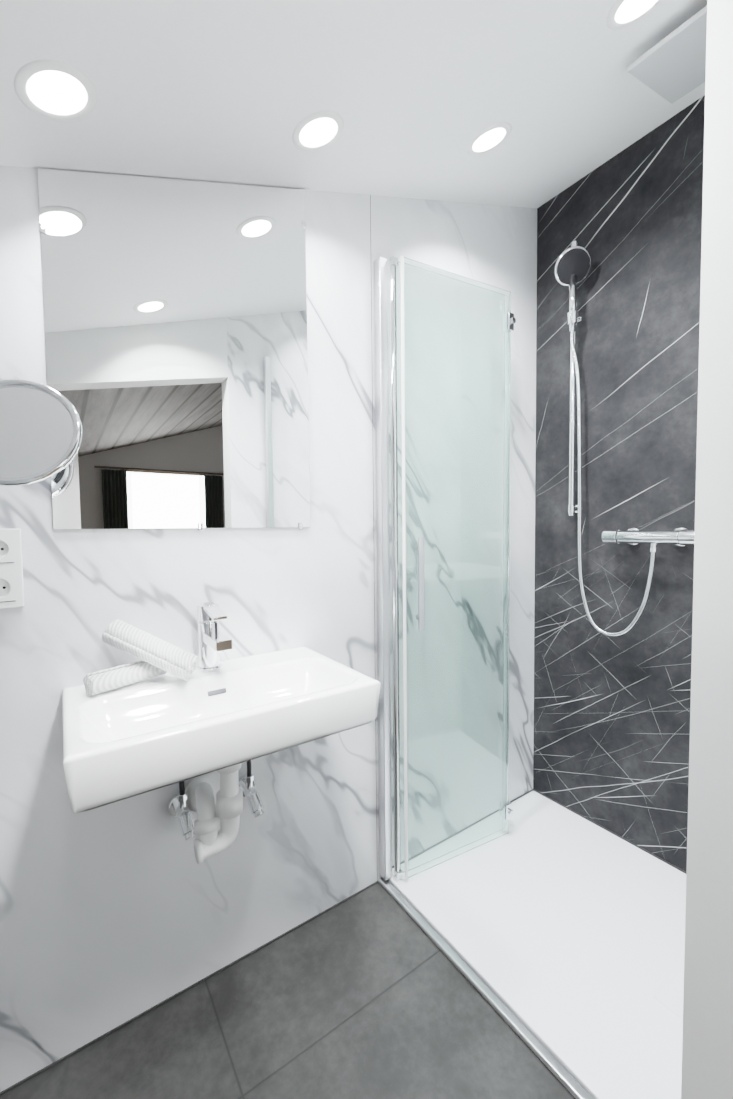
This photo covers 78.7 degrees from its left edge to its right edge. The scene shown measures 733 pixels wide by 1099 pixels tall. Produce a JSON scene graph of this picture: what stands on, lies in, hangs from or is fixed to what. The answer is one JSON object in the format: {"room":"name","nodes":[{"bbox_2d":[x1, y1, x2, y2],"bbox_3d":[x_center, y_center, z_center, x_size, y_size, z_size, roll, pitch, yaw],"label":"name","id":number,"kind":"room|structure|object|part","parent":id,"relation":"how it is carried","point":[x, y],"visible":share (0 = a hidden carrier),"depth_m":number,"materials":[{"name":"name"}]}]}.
{"room":"bathroom","nodes":[
{"label":"bathroom","id":0,"kind":"room"},
{"bbox_2d":[0,165,536,1091],"bbox_3d":[-0.443,-0.161,1.190,2.774,2.607,0.100,-2,3,-34],"label":"wall","id":1,"kind":"structure","parent":0,"point":[114,915],"depth_m":1.20,"materials":[{"name":"white stone"}]},
{"bbox_2d":[0,529,24,608],"bbox_3d":[-0.732,0.039,0.920,0.039,0.160,0.029,-2,3,-34],"label":"double electrical outlet","id":2,"kind":"object","parent":1,"relation":"attached to","point":[11,582],"visible":1,"depth_m":0.91,"materials":[{"name":"white plastic"}]},
{"bbox_2d":[0,379,81,485],"bbox_3d":[-0.716,-0.194,0.761,0.382,0.184,0.294,-2,3,-34],"label":"mirror","id":3,"kind":"object","parent":1,"relation":"attached to","point":[40,431],"visible":1,"depth_m":0.74,"materials":[{"name":"silver metal"}]},
{"bbox_2d":[38,168,309,528],"bbox_3d":[-0.427,-0.534,1.119,0.620,0.958,0.005,-2,3,-34],"label":"wall mirror","id":4,"kind":"object","parent":1,"relation":"attached to","point":[175,317],"visible":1,"depth_m":1.09,"materials":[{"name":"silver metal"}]},
{"bbox_2d":[39,223,45,233],"bbox_3d":[-0.679,-0.674,0.936,0.012,0.018,0.003,-2,3,-34],"label":"mirror clip","id":5,"kind":"object","parent":4,"relation":"attached to","point":[42,228],"depth_m":0.93,"materials":[{"name":"silver metal"}]},
{"bbox_2d":[198,523,202,529],"bbox_3d":[-0.422,-0.057,1.137,0.012,0.018,0.003,-2,3,-34],"label":"mirror clip","id":6,"kind":"object","parent":4,"relation":"attached to","point":[200,525],"depth_m":1.14,"materials":[{"name":"silver metal"}]},
{"bbox_2d":[62,602,380,863],"bbox_3d":[-0.321,0.421,1.008,0.595,0.570,0.387,-2,3,-34],"label":"sink","id":7,"kind":"object","parent":1,"relation":"attached to","point":[224,719],"visible":0.92,"depth_m":0.94,"materials":[{"name":"white ceramic"}]},
{"bbox_2d":[83,619,198,695],"bbox_3d":[-0.502,0.228,0.999,0.226,0.141,0.154,-2,3,-34],"label":"towel","id":8,"kind":"object","parent":7,"relation":"on","point":[157,656],"visible":1,"depth_m":0.99,"materials":[{"name":"white fabric"}]},
{"bbox_2d":[197,602,231,671],"bbox_3d":[-0.363,0.216,1.068,0.057,0.164,0.156,-2,3,-34],"label":"faucet","id":9,"kind":"object","parent":7,"relation":"on","point":[211,642],"depth_m":1.09,"materials":[{"name":"silver metal"}]},
{"bbox_2d":[0,195,685,1095],"bbox_3d":[-0.102,0.038,0.794,2.674,2.240,0.950,-2,3,-34],"label":"joint","id":10,"kind":"object","parent":1,"relation":"attached to","point":[308,919],"visible":0.8,"depth_m":1.27,"materials":[{"name":"grey"}]},
{"bbox_2d":[374,256,515,880],"bbox_3d":[0.290,0.087,1.553,0.526,2.015,0.145,-2,3,-34],"label":"shower door","id":11,"kind":"structure","parent":1,"relation":"attached to","point":[450,353],"depth_m":1.50,"materials":[{"name":"clear glass"}]},
{"bbox_3d":[0.095,0.094,1.450,0.025,2.015,0.024,-2,3,-34],"label":"frame","id":12,"kind":"part","parent":11,"relation":"part of","materials":[{"name":"silver metal"}]},
{"bbox_3d":[0.121,0.091,1.433,0.013,2.001,0.013,-2,3,-34],"label":"frame","id":13,"kind":"part","parent":11,"relation":"part of","materials":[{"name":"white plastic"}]},
{"bbox_3d":[0.169,0.110,1.438,0.020,0.300,0.030,-2,3,-34],"label":"handle","id":14,"kind":"part","parent":11,"relation":"part of","materials":[{"name":"silver metal"}]},
{"bbox_3d":[0.521,0.076,1.656,0.028,2.001,0.054,-2,3,-34],"label":"frame","id":15,"kind":"part","parent":11,"relation":"part of","materials":[{"name":"silver metal"}]},
{"bbox_2d":[0,881,574,1098],"bbox_3d":[-0.090,1.207,0.850,2.874,0.100,1.150,-2,3,-34],"label":"floor","id":16,"kind":"structure","parent":0,"point":[372,992],"depth_m":1.05,"materials":[{"name":"tile"}]},
{"bbox_2d":[379,791,685,1098],"bbox_3d":[0.658,1.112,1.359,0.855,0.024,0.946,-2,3,-34],"label":"shower tray","id":17,"kind":"object","parent":16,"relation":"on","point":[554,931],"visible":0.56,"depth_m":1.27,"materials":[{"name":"white ceramic"}]},
{"bbox_2d":[0,0,706,207],"bbox_3d":[-0.114,-0.971,0.746,2.874,1.061,1.150,-2,3,-34],"label":"ceiling","id":18,"kind":"structure","parent":0,"point":[417,95],"depth_m":0.96,"materials":[{"name":"paint"}]},
{"bbox_2d":[14,60,96,120],"bbox_3d":[-0.544,-0.803,0.786,0.122,0.043,0.128,-2,3,-34],"label":"spotlight","id":19,"kind":"object","parent":18,"relation":"attached to","point":[61,95],"visible":1,"depth_m":0.78,"materials":[{"name":"white plastic"}]},
{"bbox_2d":[292,110,343,151],"bbox_3d":[-0.115,-0.994,1.065,0.122,0.043,0.128,-2,3,-34],"label":"spotlight","id":20,"kind":"object","parent":18,"relation":"attached to","point":[321,130],"visible":1,"depth_m":1.06,"materials":[{"name":"white plastic"}]},
{"bbox_2d":[467,122,511,154],"bbox_3d":[0.353,-1.185,1.291,0.122,0.043,0.128,-2,3,-34],"label":"spotlight","id":21,"kind":"object","parent":18,"relation":"attached to","point":[489,138],"visible":1,"depth_m":1.28,"materials":[{"name":"white plastic"}]},
{"bbox_2d":[606,0,662,29],"bbox_3d":[0.584,-1.171,0.954,0.122,0.043,0.128,-2,3,-34],"label":"spotlight","id":22,"kind":"object","parent":18,"relation":"attached to","point":[629,13],"visible":1,"depth_m":0.97,"materials":[{"name":"white plastic"}]},
{"bbox_2d":[627,5,706,103],"bbox_3d":[0.875,-1.250,1.073,0.324,0.132,0.343,-3,4,-39],"label":"ceiling vent","id":23,"kind":"object","parent":18,"relation":"in","point":[671,67],"visible":0.83,"depth_m":1.11,"materials":[{"name":"white plastic"}]},
{"bbox_2d":[533,95,704,873],"bbox_3d":[1.040,-0.195,1.568,0.100,2.607,1.150,-2,3,-34],"label":"wall","id":24,"kind":"structure","parent":0,"point":[611,733],"depth_m":1.63,"materials":[{"name":"stone"}]},
{"bbox_2d":[555,241,694,635],"bbox_3d":[0.888,-0.421,1.550,0.152,1.477,0.456,-2,3,-34],"label":"shower","id":25,"kind":"object","parent":24,"relation":"attached to","point":[573,265],"visible":0.98,"depth_m":1.66,"materials":[{"name":"silver metal"}]},
{"bbox_2d":[681,0,732,1098],"bbox_3d":[0.873,-0.158,0.819,1.024,2.607,0.100,-2,3,-34],"label":"wall","id":26,"kind":"structure","parent":0,"point":[707,1056],"depth_m":0.56,"materials":[{"name":"paint"}]}
]}

